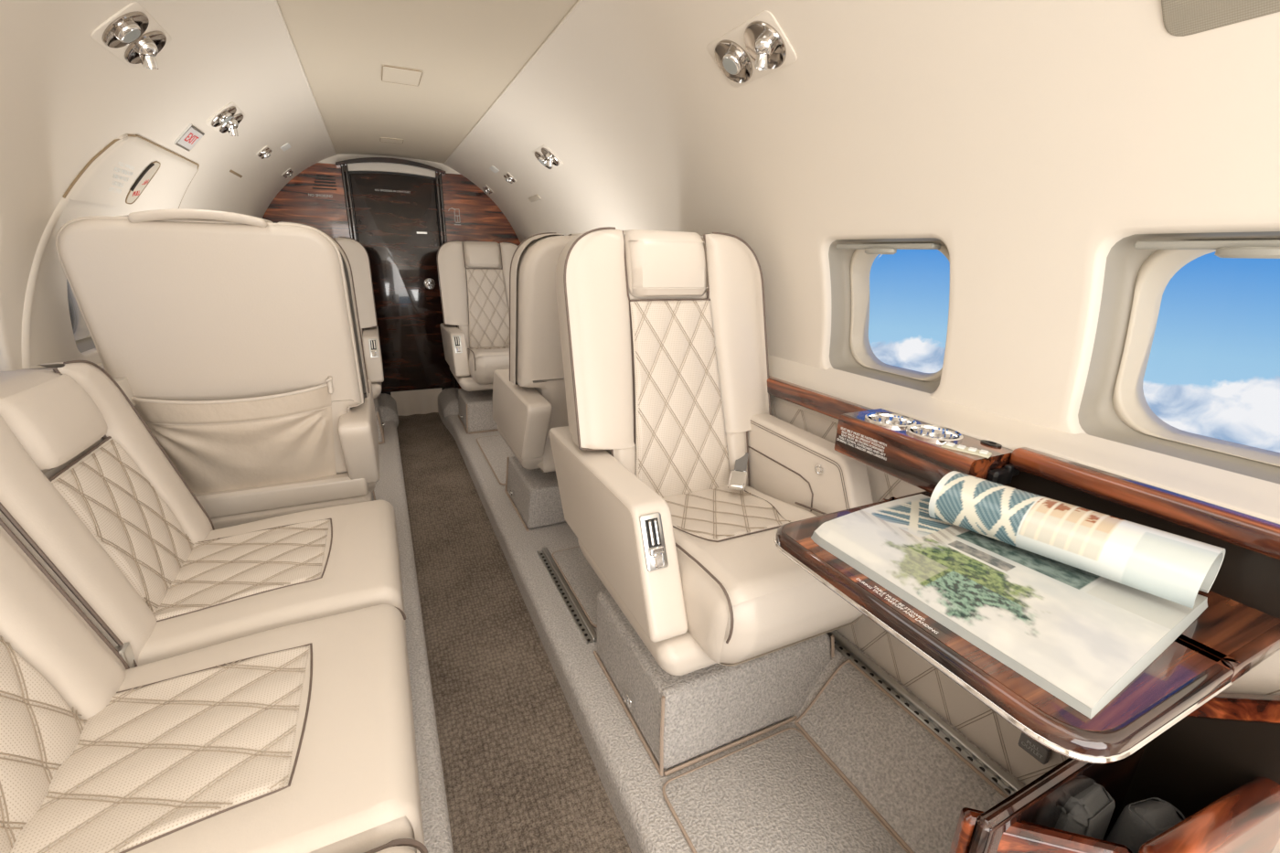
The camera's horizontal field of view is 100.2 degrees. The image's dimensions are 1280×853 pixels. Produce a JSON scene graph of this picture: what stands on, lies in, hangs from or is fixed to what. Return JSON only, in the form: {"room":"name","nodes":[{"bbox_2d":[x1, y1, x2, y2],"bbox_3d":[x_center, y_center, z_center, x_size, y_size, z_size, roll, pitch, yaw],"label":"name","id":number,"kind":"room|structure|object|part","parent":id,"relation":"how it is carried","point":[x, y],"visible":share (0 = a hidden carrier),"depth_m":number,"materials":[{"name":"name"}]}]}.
{"room":"aircraft cabin","nodes":[
{"label":"aircraft cabin","id":0,"kind":"room"},
{"bbox_2d":[0,0,335,371],"bbox_3d":[-1.088,-0.487,1.161,0.599,0.968,5.400,-7,20,-24],"label":"wall","id":1,"kind":"structure","parent":0,"point":[65,97],"depth_m":1.27,"materials":[{"name":"beige plastic"}]},
{"bbox_2d":[21,133,127,368],"bbox_3d":[-1.374,-0.418,1.283,0.066,0.619,0.423,2,18,2],"label":"trim","id":2,"kind":"structure","parent":1,"relation":"attached to","point":[44,240],"depth_m":1.22,"materials":[{"name":"beige plastic"}]},
{"bbox_2d":[66,278,95,352],"bbox_3d":[-1.575,-0.394,1.502,0.175,0.336,0.344,-7,20,-24],"label":"window","id":3,"kind":"structure","parent":1,"relation":"in","point":[83,340],"depth_m":1.59,"materials":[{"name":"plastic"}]},
{"bbox_3d":[-1.635,-0.390,1.474,0.004,0.304,0.280,-7,20,-24],"label":"pane","id":4,"kind":"part","parent":3,"relation":"part of","materials":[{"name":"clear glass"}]},
{"bbox_3d":[-1.606,-0.394,1.487,0.107,0.312,0.304,-7,20,-24],"label":"frame","id":5,"kind":"part","parent":3,"relation":"part of","materials":[{"name":"beige plastic"}]},
{"bbox_2d":[97,362,135,405],"bbox_3d":[-1.277,-0.023,1.162,0.140,0.075,5.300,-7,20,-24],"label":"trim","id":6,"kind":"structure","parent":1,"relation":"attached to","point":[122,382],"depth_m":1.35,"materials":[{"name":"beige leather"}]},
{"bbox_2d":[90,1,170,69],"bbox_3d":[-1.069,-0.820,1.129,0.090,0.084,0.224,-7,20,-24],"label":"light panel","id":7,"kind":"object","parent":1,"relation":"attached to","point":[131,34],"visible":1,"depth_m":1.11,"materials":[{"name":"silver metal"}]},
{"bbox_2d":[63,134,199,211],"bbox_3d":[-1.486,-0.748,1.611,0.112,0.182,0.830,-7,20,-24],"label":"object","id":8,"kind":"object","parent":1,"relation":"attached to","point":[140,174],"visible":0.98,"depth_m":1.53,"materials":[{"name":"beige plastic"}]},
{"bbox_3d":[-1.479,-0.726,1.592,0.055,0.125,0.138,4,18,9],"label":"handle","id":9,"kind":"part","parent":8,"relation":"part of","materials":[{"name":"beige plastic"}]},
{"bbox_2d":[173,123,204,151],"bbox_3d":[-1.456,-0.932,1.727,0.059,0.064,0.150,-7,20,-24],"label":"exit sign","id":10,"kind":"object","parent":1,"relation":"attached to","point":[191,135],"visible":1,"depth_m":1.71,"materials":[{"name":"white plastic"}]},
{"bbox_2d":[205,101,245,136],"bbox_3d":[-1.424,-1.057,1.841,0.090,0.084,0.224,-7,20,-24],"label":"light panel","id":11,"kind":"object","parent":1,"relation":"attached to","point":[228,119],"visible":1,"depth_m":1.82,"materials":[{"name":"silver metal"}]},
{"bbox_2d":[229,169,242,178],"bbox_3d":[-1.809,-1.132,2.394,0.009,0.010,0.240,-7,20,-24],"label":"wall slot","id":12,"kind":"object","parent":1,"relation":"attached to","point":[230,170],"visible":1,"depth_m":2.39,"materials":[{"name":"brown"}]},
{"bbox_2d":[256,145,272,159],"bbox_3d":[-1.741,-1.269,2.475,0.057,0.054,0.139,-7,20,-24],"label":"light panel","id":13,"kind":"object","parent":1,"relation":"attached to","point":[265,152],"visible":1,"depth_m":2.45,"materials":[{"name":"silver metal"}]},
{"bbox_2d":[280,142,290,151],"bbox_3d":[-1.756,-1.385,2.651,0.039,0.029,0.120,-7,20,-24],"label":"label","id":14,"kind":"object","parent":1,"relation":"attached to","point":[286,146],"visible":1,"depth_m":2.64,"materials":[{"name":"white plastic"}]},
{"bbox_2d":[281,168,293,178],"bbox_3d":[-2.079,-1.494,3.153,0.057,0.054,0.139,-7,20,-24],"label":"light panel","id":15,"kind":"object","parent":1,"relation":"attached to","point":[288,173],"visible":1,"depth_m":3.13,"materials":[{"name":"silver metal"}]},
{"bbox_2d":[273,0,336,155],"bbox_3d":[-0.818,-0.994,1.127,0.034,0.034,5.400,-7,20,-24],"label":"trim","id":16,"kind":"structure","parent":1,"relation":"attached to","point":[275,1],"depth_m":1.71,"materials":[{"name":"beige plastic"}]},
{"bbox_2d":[340,164,363,329],"bbox_3d":[-1.942,-0.934,3.720,0.041,1.620,0.050,-7,20,-24],"label":"trim","id":17,"kind":"structure","parent":1,"relation":"attached to","point":[350,218],"depth_m":3.52,"materials":[{"name":"black metal"}]},
{"bbox_2d":[262,162,520,388],"bbox_3d":[-1.690,-1.006,3.852,1.860,1.688,0.032,-7,20,-24],"label":"wall","id":18,"kind":"structure","parent":0,"point":[297,201],"depth_m":3.57,"materials":[{"name":"brown wood"}]},
{"bbox_2d":[312,174,336,190],"bbox_3d":[-2.048,-1.582,3.463,0.137,0.086,0.004,-7,20,-24],"label":"air vent","id":19,"kind":"object","parent":18,"relation":"in","point":[316,175],"visible":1,"depth_m":3.47,"materials":[{"name":"black"}]},
{"bbox_2d":[377,393,398,427],"bbox_3d":[-1.845,-0.093,3.806,0.220,0.200,0.550,-7,20,-24],"label":"trim","id":20,"kind":"structure","parent":18,"relation":"attached to","point":[388,405],"depth_m":3.66,"materials":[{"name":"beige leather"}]},
{"bbox_2d":[318,154,460,174],"bbox_3d":[-1.672,-1.801,3.602,0.960,0.125,0.044,-7,20,-24],"label":"trim","id":21,"kind":"structure","parent":18,"relation":"attached to","point":[338,157],"depth_m":3.55,"materials":[{"name":"beige plastic"}]},
{"bbox_2d":[335,157,446,175],"bbox_3d":[-1.653,-1.746,3.567,0.665,0.073,0.070,-7,20,-24],"label":"trim","id":22,"kind":"structure","parent":18,"relation":"attached to","point":[367,160],"depth_m":3.53,"materials":[{"name":"black metal"}]},
{"bbox_2d":[343,163,438,178],"bbox_3d":[-1.666,-1.729,3.602,0.585,0.065,0.030,-7,20,-24],"label":"trim","id":23,"kind":"structure","parent":18,"relation":"attached to","point":[379,167],"depth_m":3.58,"materials":[{"name":"beige plastic"}]},
{"bbox_2d":[344,170,452,395],"bbox_3d":[-1.701,-1.018,3.868,0.625,1.900,0.009,-7,20,-24],"label":"trim","id":24,"kind":"structure","parent":18,"relation":"attached to","point":[349,172],"depth_m":3.67,"materials":[{"name":"black metal"}]},
{"bbox_2d":[349,173,452,392],"bbox_3d":[-1.686,-0.993,3.840,0.525,1.491,0.054,-7,20,-24],"label":"door","id":25,"kind":"structure","parent":18,"relation":"in","point":[396,216],"depth_m":3.81,"materials":[{"name":"brown wood"}]},
{"bbox_3d":[-1.527,-1.036,3.887,0.080,0.080,0.023,-7,20,-24],"label":"handle","id":26,"kind":"part","parent":25,"relation":"part of","materials":[{"name":"silver metal"}]},
{"bbox_2d":[373,420,453,852],"bbox_3d":[-1.068,0.687,1.561,0.812,0.110,5.400,-7,20,-24],"label":"trim","id":27,"kind":"structure","parent":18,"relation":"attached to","point":[390,486],"depth_m":1.48,"materials":[{"name":"grey carpet"}]},
{"bbox_2d":[0,360,427,852],"bbox_3d":[-0.690,0.450,0.737,0.691,0.856,1.664,-7,20,-24],"label":"divan","id":28,"kind":"object","parent":27,"relation":"on","point":[171,681],"visible":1,"depth_m":0.86,"materials":[{"name":"beige leather"}]},
{"bbox_3d":[-0.815,0.371,0.638,0.101,0.326,0.286,-7,20,-24],"label":"quilted panel","id":29,"kind":"part","parent":28,"relation":"part of","materials":[{"name":"beige leather"}]},
{"bbox_3d":[-1.131,0.155,1.067,0.233,0.492,0.521,-7,20,-24],"label":"backrest","id":30,"kind":"part","parent":28,"relation":"part of","materials":[{"name":"beige leather"}]},
{"bbox_3d":[-1.057,0.210,1.122,0.101,0.326,0.286,-7,20,-24],"label":"quilted panel","id":31,"kind":"part","parent":28,"relation":"part of","materials":[{"name":"beige leather"}]},
{"bbox_2d":[117,604,424,852],"bbox_3d":[-0.622,0.529,0.824,0.502,0.182,0.518,-7,20,-24],"label":"seat cushion","id":32,"kind":"object","parent":28,"relation":"on","point":[297,735],"depth_m":0.78,"materials":[{"name":"beige leather"}]},
{"bbox_2d":[138,500,405,666],"bbox_3d":[-0.847,0.379,1.274,0.502,0.182,0.528,-7,20,-24],"label":"seat cushion","id":33,"kind":"object","parent":28,"relation":"on","point":[221,585],"depth_m":1.17,"materials":[{"name":"beige leather"}]},
{"bbox_2d":[375,846,415,852],"bbox_3d":[-0.397,0.679,0.373,0.502,0.182,0.530,-7,20,-24],"label":"seat cushion","id":34,"kind":"object","parent":28,"relation":"on","point":[378,849],"depth_m":0.65,"materials":[{"name":"beige leather"}]},
{"bbox_2d":[55,208,379,529],"bbox_3d":[-1.230,-0.068,1.791,0.596,1.178,0.853,-7,20,-24],"label":"seat","id":35,"kind":"object","parent":27,"relation":"on","point":[236,339],"visible":0.94,"depth_m":1.42,"materials":[{"name":"beige leather"}]},
{"bbox_3d":[-1.136,0.248,1.647,0.550,0.145,0.080,-7,20,-24],"label":"kick panel","id":36,"kind":"part","parent":35,"relation":"part of","materials":[{"name":"beige leather"}]},
{"bbox_3d":[-1.123,-0.178,1.529,0.566,0.754,0.304,-7,20,-24],"label":"backrest","id":37,"kind":"part","parent":35,"relation":"part of","materials":[{"name":"beige leather"}]},
{"bbox_3d":[-0.982,0.007,1.885,0.086,0.252,0.702,-7,20,-24],"label":"armrest","id":38,"kind":"part","parent":35,"relation":"part of","materials":[{"name":"beige leather"}]},
{"bbox_2d":[334,236,385,444],"bbox_3d":[-1.857,-0.506,3.131,0.596,1.164,0.825,-7,20,-24],"label":"seat","id":39,"kind":"object","parent":27,"relation":"on","point":[357,256],"visible":0.1,"depth_m":3.28,"materials":[{"name":"beige leather"}]},
{"bbox_3d":[-1.655,-0.468,3.316,0.086,0.252,0.702,-7,20,-24],"label":"armrest","id":40,"kind":"part","parent":39,"relation":"part of","materials":[{"name":"beige leather"}]},
{"bbox_3d":[-1.520,-0.445,3.053,0.032,0.088,0.044,-7,20,-24],"label":"latch lever","id":41,"kind":"part","parent":39,"relation":"part of","materials":[{"name":"silver metal"}]},
{"bbox_3d":[-1.524,-0.449,3.061,0.046,0.102,0.048,-7,20,-24],"label":"latch plate","id":42,"kind":"part","parent":39,"relation":"part of","materials":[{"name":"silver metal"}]},
{"bbox_2d":[437,387,458,420],"bbox_3d":[-1.384,-0.149,4.017,0.220,0.200,0.550,-7,20,-24],"label":"trim","id":43,"kind":"structure","parent":18,"relation":"attached to","point":[448,398],"depth_m":3.86,"materials":[{"name":"grey carpet"}]},
{"bbox_2d":[448,207,460,224],"bbox_3d":[-1.333,-1.510,3.845,0.080,0.115,0.004,-7,20,-24],"label":"fire extinguisher sign","id":44,"kind":"object","parent":18,"relation":"attached to","point":[452,208],"visible":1,"depth_m":3.85,"materials":[{"name":"white"}]},
{"bbox_2d":[390,388,442,415],"bbox_3d":[-1.691,-0.185,4.073,0.360,0.190,0.024,-7,20,-24],"label":"step","id":45,"kind":"structure","parent":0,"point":[420,401],"depth_m":4.07,"materials":[{"name":"beige carpet"}]},
{"bbox_2d":[277,0,578,163],"bbox_3d":[-0.509,-1.030,1.269,0.698,0.020,5.400,-7,20,-24],"label":"ceiling","id":46,"kind":"structure","parent":0,"point":[467,52],"depth_m":1.72,"materials":[{"name":"beige plastic"}]},
{"bbox_2d":[380,137,403,143],"bbox_3d":[-1.414,-1.628,3.044,0.120,0.007,0.123,-7,20,-24],"label":"ceiling hatch","id":47,"kind":"object","parent":46,"relation":"attached to","point":[382,139],"visible":1,"depth_m":3.03,"materials":[{"name":"beige plastic"}]},
{"bbox_2d":[381,64,422,85],"bbox_3d":[-0.850,-1.250,1.906,0.128,0.007,0.193,-7,20,-24],"label":"ceiling hatch","id":48,"kind":"object","parent":46,"relation":"attached to","point":[394,74],"visible":1,"depth_m":1.89,"materials":[{"name":"beige plastic"}]},
{"bbox_2d":[396,412,631,852],"bbox_3d":[-0.551,0.685,1.819,0.480,0.040,5.400,-7,20,-24],"label":"floor","id":49,"kind":"structure","parent":0,"point":[520,774],"depth_m":1.53,"materials":[{"name":"brown carpet"}]},
{"bbox_2d":[437,405,1024,852],"bbox_3d":[-0.070,0.494,1.995,0.783,0.260,5.400,-7,20,-24],"label":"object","id":50,"kind":"structure","parent":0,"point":[633,785],"depth_m":1.42,"materials":[{"name":"grey carpet"}]},
{"bbox_2d":[437,240,518,434],"bbox_3d":[-0.963,-0.615,3.541,0.596,1.164,0.825,-7,20,-24],"label":"seat","id":51,"kind":"object","parent":50,"relation":"on","point":[474,276],"visible":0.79,"depth_m":3.55,"materials":[{"name":"beige leather"}]},
{"bbox_3d":[-1.221,-0.521,3.514,0.086,0.252,0.702,-7,20,-24],"label":"armrest","id":52,"kind":"part","parent":51,"relation":"part of","materials":[{"name":"beige leather"}]},
{"bbox_3d":[-1.109,-0.500,3.251,0.046,0.102,0.048,-7,20,-24],"label":"latch plate","id":53,"kind":"part","parent":51,"relation":"part of","materials":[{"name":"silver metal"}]},
{"bbox_3d":[-1.105,-0.496,3.243,0.032,0.088,0.044,-7,20,-24],"label":"latch lever","id":54,"kind":"part","parent":51,"relation":"part of","materials":[{"name":"silver metal"}]},
{"bbox_3d":[-1.066,-0.872,3.699,0.566,0.754,0.304,-7,20,-24],"label":"backrest","id":55,"kind":"part","parent":51,"relation":"part of","materials":[{"name":"beige leather"}]},
{"bbox_3d":[-1.029,-0.800,3.637,0.302,0.518,0.137,-7,20,-24],"label":"quilted panel","id":56,"kind":"part","parent":51,"relation":"part of","materials":[{"name":"beige leather"}]},
{"bbox_2d":[467,347,509,383],"bbox_3d":[-0.901,-0.423,3.462,0.429,0.200,0.528,-7,20,-24],"label":"seat cushion","id":57,"kind":"object","parent":51,"relation":"on","point":[482,362],"depth_m":3.21,"materials":[{"name":"beige leather"}]},
{"bbox_2d":[476,435,515,485],"bbox_3d":[-0.636,0.158,3.047,0.467,0.012,0.767,-7,20,-24],"label":"floor mat","id":58,"kind":"object","parent":50,"relation":"on","point":[495,449],"visible":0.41,"depth_m":3.03,"materials":[{"name":"grey carpet"}]},
{"bbox_2d":[491,232,580,531],"bbox_3d":[-0.281,-0.190,2.264,0.596,1.164,0.825,-7,20,-24],"label":"seat","id":59,"kind":"object","parent":50,"relation":"on","point":[529,397],"visible":0.33,"depth_m":1.89,"materials":[{"name":"beige leather"}]},
{"bbox_3d":[-0.487,-0.060,2.133,0.086,0.252,0.702,-7,20,-24],"label":"armrest","id":60,"kind":"part","parent":59,"relation":"part of","materials":[{"name":"beige leather"}]},
{"bbox_3d":[-0.168,-0.302,1.988,0.566,0.754,0.304,-7,20,-24],"label":"backrest","id":61,"kind":"part","parent":59,"relation":"part of","materials":[{"name":"beige leather"}]},
{"bbox_2d":[536,547,597,644],"bbox_3d":[-0.259,0.556,1.828,0.040,0.014,0.560,-7,20,-24],"label":"track","id":62,"kind":"object","parent":50,"relation":"on","point":[585,627],"visible":0.92,"depth_m":1.78,"materials":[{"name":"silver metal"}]},
{"bbox_2d":[551,545,607,627],"bbox_3d":[-0.053,0.530,1.928,0.422,0.012,0.477,-7,20,-24],"label":"floor mat","id":63,"kind":"object","parent":50,"relation":"on","point":[581,579],"visible":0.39,"depth_m":1.88,"materials":[{"name":"grey carpet"}]},
{"bbox_2d":[549,226,873,776],"bbox_3d":[0.174,0.113,1.353,0.596,1.164,0.825,-7,20,-24],"label":"seat","id":64,"kind":"object","parent":50,"relation":"on","point":[677,478],"visible":0.96,"depth_m":1.32,"materials":[{"name":"beige leather"}]},
{"bbox_3d":[-0.085,0.207,1.327,0.086,0.252,0.702,-7,20,-24],"label":"armrest","id":65,"kind":"part","parent":64,"relation":"part of","materials":[{"name":"beige leather"}]},
{"bbox_3d":[0.070,-0.143,1.511,0.566,0.754,0.304,-7,20,-24],"label":"backrest","id":66,"kind":"part","parent":64,"relation":"part of","materials":[{"name":"beige leather"}]},
{"bbox_3d":[0.027,0.229,1.064,0.046,0.102,0.048,-7,20,-24],"label":"latch plate","id":67,"kind":"part","parent":64,"relation":"part of","materials":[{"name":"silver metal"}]},
{"bbox_3d":[0.032,0.233,1.056,0.032,0.088,0.044,-7,20,-24],"label":"latch lever","id":68,"kind":"part","parent":64,"relation":"part of","materials":[{"name":"silver metal"}]},
{"bbox_3d":[0.107,-0.072,1.450,0.302,0.518,0.137,-7,20,-24],"label":"quilted panel","id":69,"kind":"part","parent":64,"relation":"part of","materials":[{"name":"beige leather"}]},
{"bbox_2d":[672,485,863,666],"bbox_3d":[0.235,0.305,1.275,0.429,0.200,0.528,-7,20,-24],"label":"seat cushion","id":70,"kind":"object","parent":64,"relation":"on","point":[742,600],"depth_m":1.07,"materials":[{"name":"beige leather"}]},
{"bbox_3d":[0.409,0.151,1.454,0.070,0.304,0.558,-7,20,-24],"label":"armrest","id":71,"kind":"part","parent":64,"relation":"part of","materials":[{"name":"beige leather"}]},
{"bbox_2d":[662,727,909,852],"bbox_3d":[0.458,0.923,0.741,0.381,0.012,1.159,-7,20,-24],"label":"floor mat","id":72,"kind":"object","parent":50,"relation":"on","point":[776,793],"visible":1,"depth_m":1.12,"materials":[{"name":"grey carpet"}]},
{"bbox_2d":[794,659,1008,852],"bbox_3d":[0.559,0.731,1.125,0.159,0.143,0.494,-7,20,-24],"label":"carpet cover","id":73,"kind":"object","parent":50,"relation":"on","point":[918,785],"visible":0.89,"depth_m":1.14,"materials":[{"name":"beige carpet"}]},
{"bbox_2d":[826,630,1023,796],"bbox_3d":[0.317,0.430,1.811,0.040,0.014,2.010,-7,20,-24],"label":"floor vent","id":74,"kind":"object","parent":50,"relation":"on","point":[977,759],"visible":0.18,"depth_m":1.17,"materials":[{"name":"silver metal"}]},
{"bbox_2d":[949,692,1279,852],"bbox_3d":[0.642,0.617,0.754,0.449,0.596,0.209,-7,20,-24],"label":"storage cabinet","id":75,"kind":"object","parent":50,"relation":"on","point":[1219,765],"visible":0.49,"depth_m":0.71,"materials":[{"name":"brown wood"}]},
{"bbox_2d":[1054,782,1115,840],"bbox_3d":[0.619,0.608,0.774,0.120,0.197,0.049,-9,20,-29],"label":"pouch","id":76,"kind":"object","parent":75,"relation":"on","point":[1089,813],"visible":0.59,"depth_m":0.74,"materials":[{"name":"grey"}]},
{"bbox_2d":[1105,797,1185,852],"bbox_3d":[0.699,0.615,0.759,0.105,0.195,0.048,-4,19,-17],"label":"pouch","id":77,"kind":"object","parent":75,"relation":"on","point":[1139,822],"visible":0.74,"depth_m":0.73,"materials":[{"name":"grey"}]},
{"bbox_3d":[0.813,0.403,0.773,0.028,0.194,0.200,-7,20,-24],"label":"rail","id":78,"kind":"part","parent":75,"relation":"part of","materials":[{"name":"brown wood"}]},
{"bbox_2d":[444,0,1279,434],"bbox_3d":[0.048,-0.626,1.681,0.599,0.968,5.400,-7,20,-24],"label":"wall","id":79,"kind":"structure","parent":0,"point":[1029,139],"depth_m":1.00,"materials":[{"name":"beige plastic"}]},
{"bbox_2d":[435,171,458,388],"bbox_3d":[-1.422,-0.998,3.959,0.041,1.620,0.050,-7,20,-24],"label":"trim","id":80,"kind":"structure","parent":79,"relation":"attached to","point":[438,179],"depth_m":3.77,"materials":[{"name":"black metal"}]},
{"bbox_2d":[482,184,493,193],"bbox_3d":[-1.058,-1.650,3.728,0.057,0.054,0.139,-7,20,-24],"label":"spotlight","id":81,"kind":"object","parent":79,"relation":"attached to","point":[485,187],"visible":1,"depth_m":3.70,"materials":[{"name":"silver metal"}]},
{"bbox_2d":[489,165,499,172],"bbox_3d":[-0.866,-1.527,3.176,0.039,0.029,0.120,-7,20,-24],"label":"label","id":82,"kind":"object","parent":79,"relation":"attached to","point":[493,168],"visible":1,"depth_m":3.17,"materials":[{"name":"white plastic"}]},
{"bbox_2d":[502,171,516,183],"bbox_3d":[-0.759,-1.452,3.126,0.057,0.054,0.139,-7,20,-24],"label":"light panel","id":83,"kind":"object","parent":79,"relation":"attached to","point":[509,178],"visible":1,"depth_m":3.10,"materials":[{"name":"silver metal"}]},
{"bbox_2d":[443,0,583,164],"bbox_3d":[-0.199,-1.069,1.411,0.034,0.034,5.400,-7,20,-24],"label":"trim","id":84,"kind":"structure","parent":79,"relation":"attached to","point":[579,2],"depth_m":1.69,"materials":[{"name":"beige plastic"}]},
{"bbox_2d":[528,194,541,202],"bbox_3d":[-0.611,-1.323,3.103,0.023,0.026,0.220,-7,20,-24],"label":"wall strip","id":85,"kind":"object","parent":79,"relation":"attached to","point":[535,197],"visible":1,"depth_m":3.08,"materials":[{"name":"beige plastic"}]},
{"bbox_2d":[532,144,563,170],"bbox_3d":[-0.423,-1.227,2.448,0.090,0.084,0.224,-7,20,-24],"label":"light panel","id":86,"kind":"object","parent":79,"relation":"attached to","point":[543,154],"visible":1,"depth_m":2.40,"materials":[{"name":"silver metal"}]},
{"bbox_2d":[706,10,796,87],"bbox_3d":[0.233,-0.790,1.134,0.090,0.084,0.224,-7,20,-24],"label":"light panel","id":87,"kind":"object","parent":79,"relation":"attached to","point":[757,48],"visible":1,"depth_m":1.11,"materials":[{"name":"silver metal"}]},
{"bbox_2d":[767,375,873,419],"bbox_3d":[-0.171,-0.490,2.686,0.035,0.048,3.368,-7,20,-24],"label":"ledge","id":88,"kind":"object","parent":79,"relation":"attached to","point":[831,406],"visible":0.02,"depth_m":1.41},
{"bbox_2d":[828,237,949,393],"bbox_3d":[0.609,-0.275,1.297,0.175,0.336,0.344,-7,20,-24],"label":"window","id":89,"kind":"structure","parent":79,"relation":"in","point":[850,261],"depth_m":1.41,"materials":[{"name":"beige plastic"}]},
{"bbox_3d":[0.551,-0.402,1.226,0.040,0.014,0.083,-7,20,-24],"label":"shade handle","id":90,"kind":"part","parent":89,"relation":"part of","materials":[{"name":"grey plastic"}]},
{"bbox_2d":[834,408,1019,493],"bbox_3d":[0.562,0.049,1.060,0.148,0.095,0.314,-7,20,-24],"label":"console","id":91,"kind":"object","parent":79,"relation":"attached to","point":[919,453],"depth_m":1.02,"materials":[{"name":"glossy wood veneer"},{"name":"polished chrome"}]},
{"bbox_3d":[0.577,0.042,0.946,0.075,0.006,0.026,18,24,41],"label":"switch panel","id":92,"kind":"part","parent":91,"relation":"part of","materials":[{"name":"beige plastic"}]},
{"bbox_2d":[980,439,1002,447],"bbox_3d":[0.644,0.033,0.982,0.022,0.007,0.036,-7,20,-24],"label":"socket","id":93,"kind":"object","parent":91,"relation":"attached to","point":[983,442],"depth_m":0.98,"materials":[{"name":"black plastic"}]},
{"bbox_3d":[0.648,0.083,0.944,0.095,0.037,0.020,-7,20,-24],"label":"table hinge bracket","id":94,"kind":"part","parent":91,"relation":"part of","materials":[{"name":"black metal"}]},
{"bbox_2d":[768,354,1279,523],"bbox_3d":[0.265,-0.240,1.889,0.104,0.118,5.350,-7,20,-24],"label":"window ledge","id":95,"kind":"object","parent":79,"relation":"attached to","point":[1253,496],"depth_m":0.95,"materials":[{"name":"beige"}]},
{"bbox_2d":[770,398,1279,852],"bbox_3d":[0.229,0.059,1.999,0.014,0.641,5.400,-7,20,-24],"label":"side wall panel","id":96,"kind":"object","parent":79,"relation":"attached to","point":[988,730],"depth_m":1.18,"materials":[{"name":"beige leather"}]},
{"bbox_2d":[773,490,1279,763],"bbox_3d":[0.532,0.226,0.791,0.502,0.050,0.477,-7,20,-24],"label":"folding table","id":97,"kind":"object","parent":79,"relation":"attached to","point":[1230,638],"visible":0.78,"depth_m":0.60,"materials":[{"name":"brown wood"}]},
{"bbox_2d":[810,470,1225,718],"bbox_3d":[0.497,0.161,0.754,0.370,0.096,0.388,-9,21,-30],"label":"magazine","id":98,"kind":"object","parent":97,"relation":"on","point":[1078,602],"visible":1,"depth_m":0.69,"materials":[{"name":"paper"}]},
{"bbox_2d":[1018,732,1052,764],"bbox_3d":[0.736,0.597,0.997,0.015,0.036,0.048,-7,20,-24],"label":"power outlet","id":99,"kind":"object","parent":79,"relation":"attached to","point":[1038,751],"visible":0.88,"depth_m":0.99,"materials":[{"name":"grey plastic"}]},
{"bbox_2d":[1005,470,1279,618],"bbox_3d":[0.918,0.270,0.501,0.045,0.093,1.120,-7,20,-24],"label":"trim","id":100,"kind":"structure","parent":79,"relation":"attached to","point":[1249,578],"depth_m":0.72,"materials":[{"name":"black wood"}]},
{"bbox_2d":[1009,447,1279,560],"bbox_3d":[0.983,0.268,0.296,0.038,0.040,1.513,-7,20,-24],"label":"ledge","id":101,"kind":"object","parent":79,"relation":"attached to","point":[1258,535],"visible":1,"depth_m":0.76,"materials":[{"name":"brown wood"}]},
{"bbox_2d":[1077,231,1279,484],"bbox_3d":[0.870,-0.101,0.774,0.175,0.336,0.344,-7,20,-24],"label":"window","id":102,"kind":"structure","parent":79,"relation":"in","point":[1114,406],"depth_m":0.89,"materials":[{"name":"beige plastic"}]},
{"bbox_3d":[0.812,-0.228,0.703,0.040,0.014,0.083,-7,20,-24],"label":"shade handle","id":103,"kind":"part","parent":102,"relation":"part of","materials":[{"name":"grey plastic"}]},
{"bbox_2d":[1161,0,1279,36],"bbox_3d":[0.643,-0.506,0.494,0.154,0.161,0.260,-7,20,-24],"label":"panel","id":104,"kind":"object","parent":79,"relation":"in","point":[1180,17],"visible":1,"depth_m":0.61,"materials":[{"name":"fabric"}]}
]}

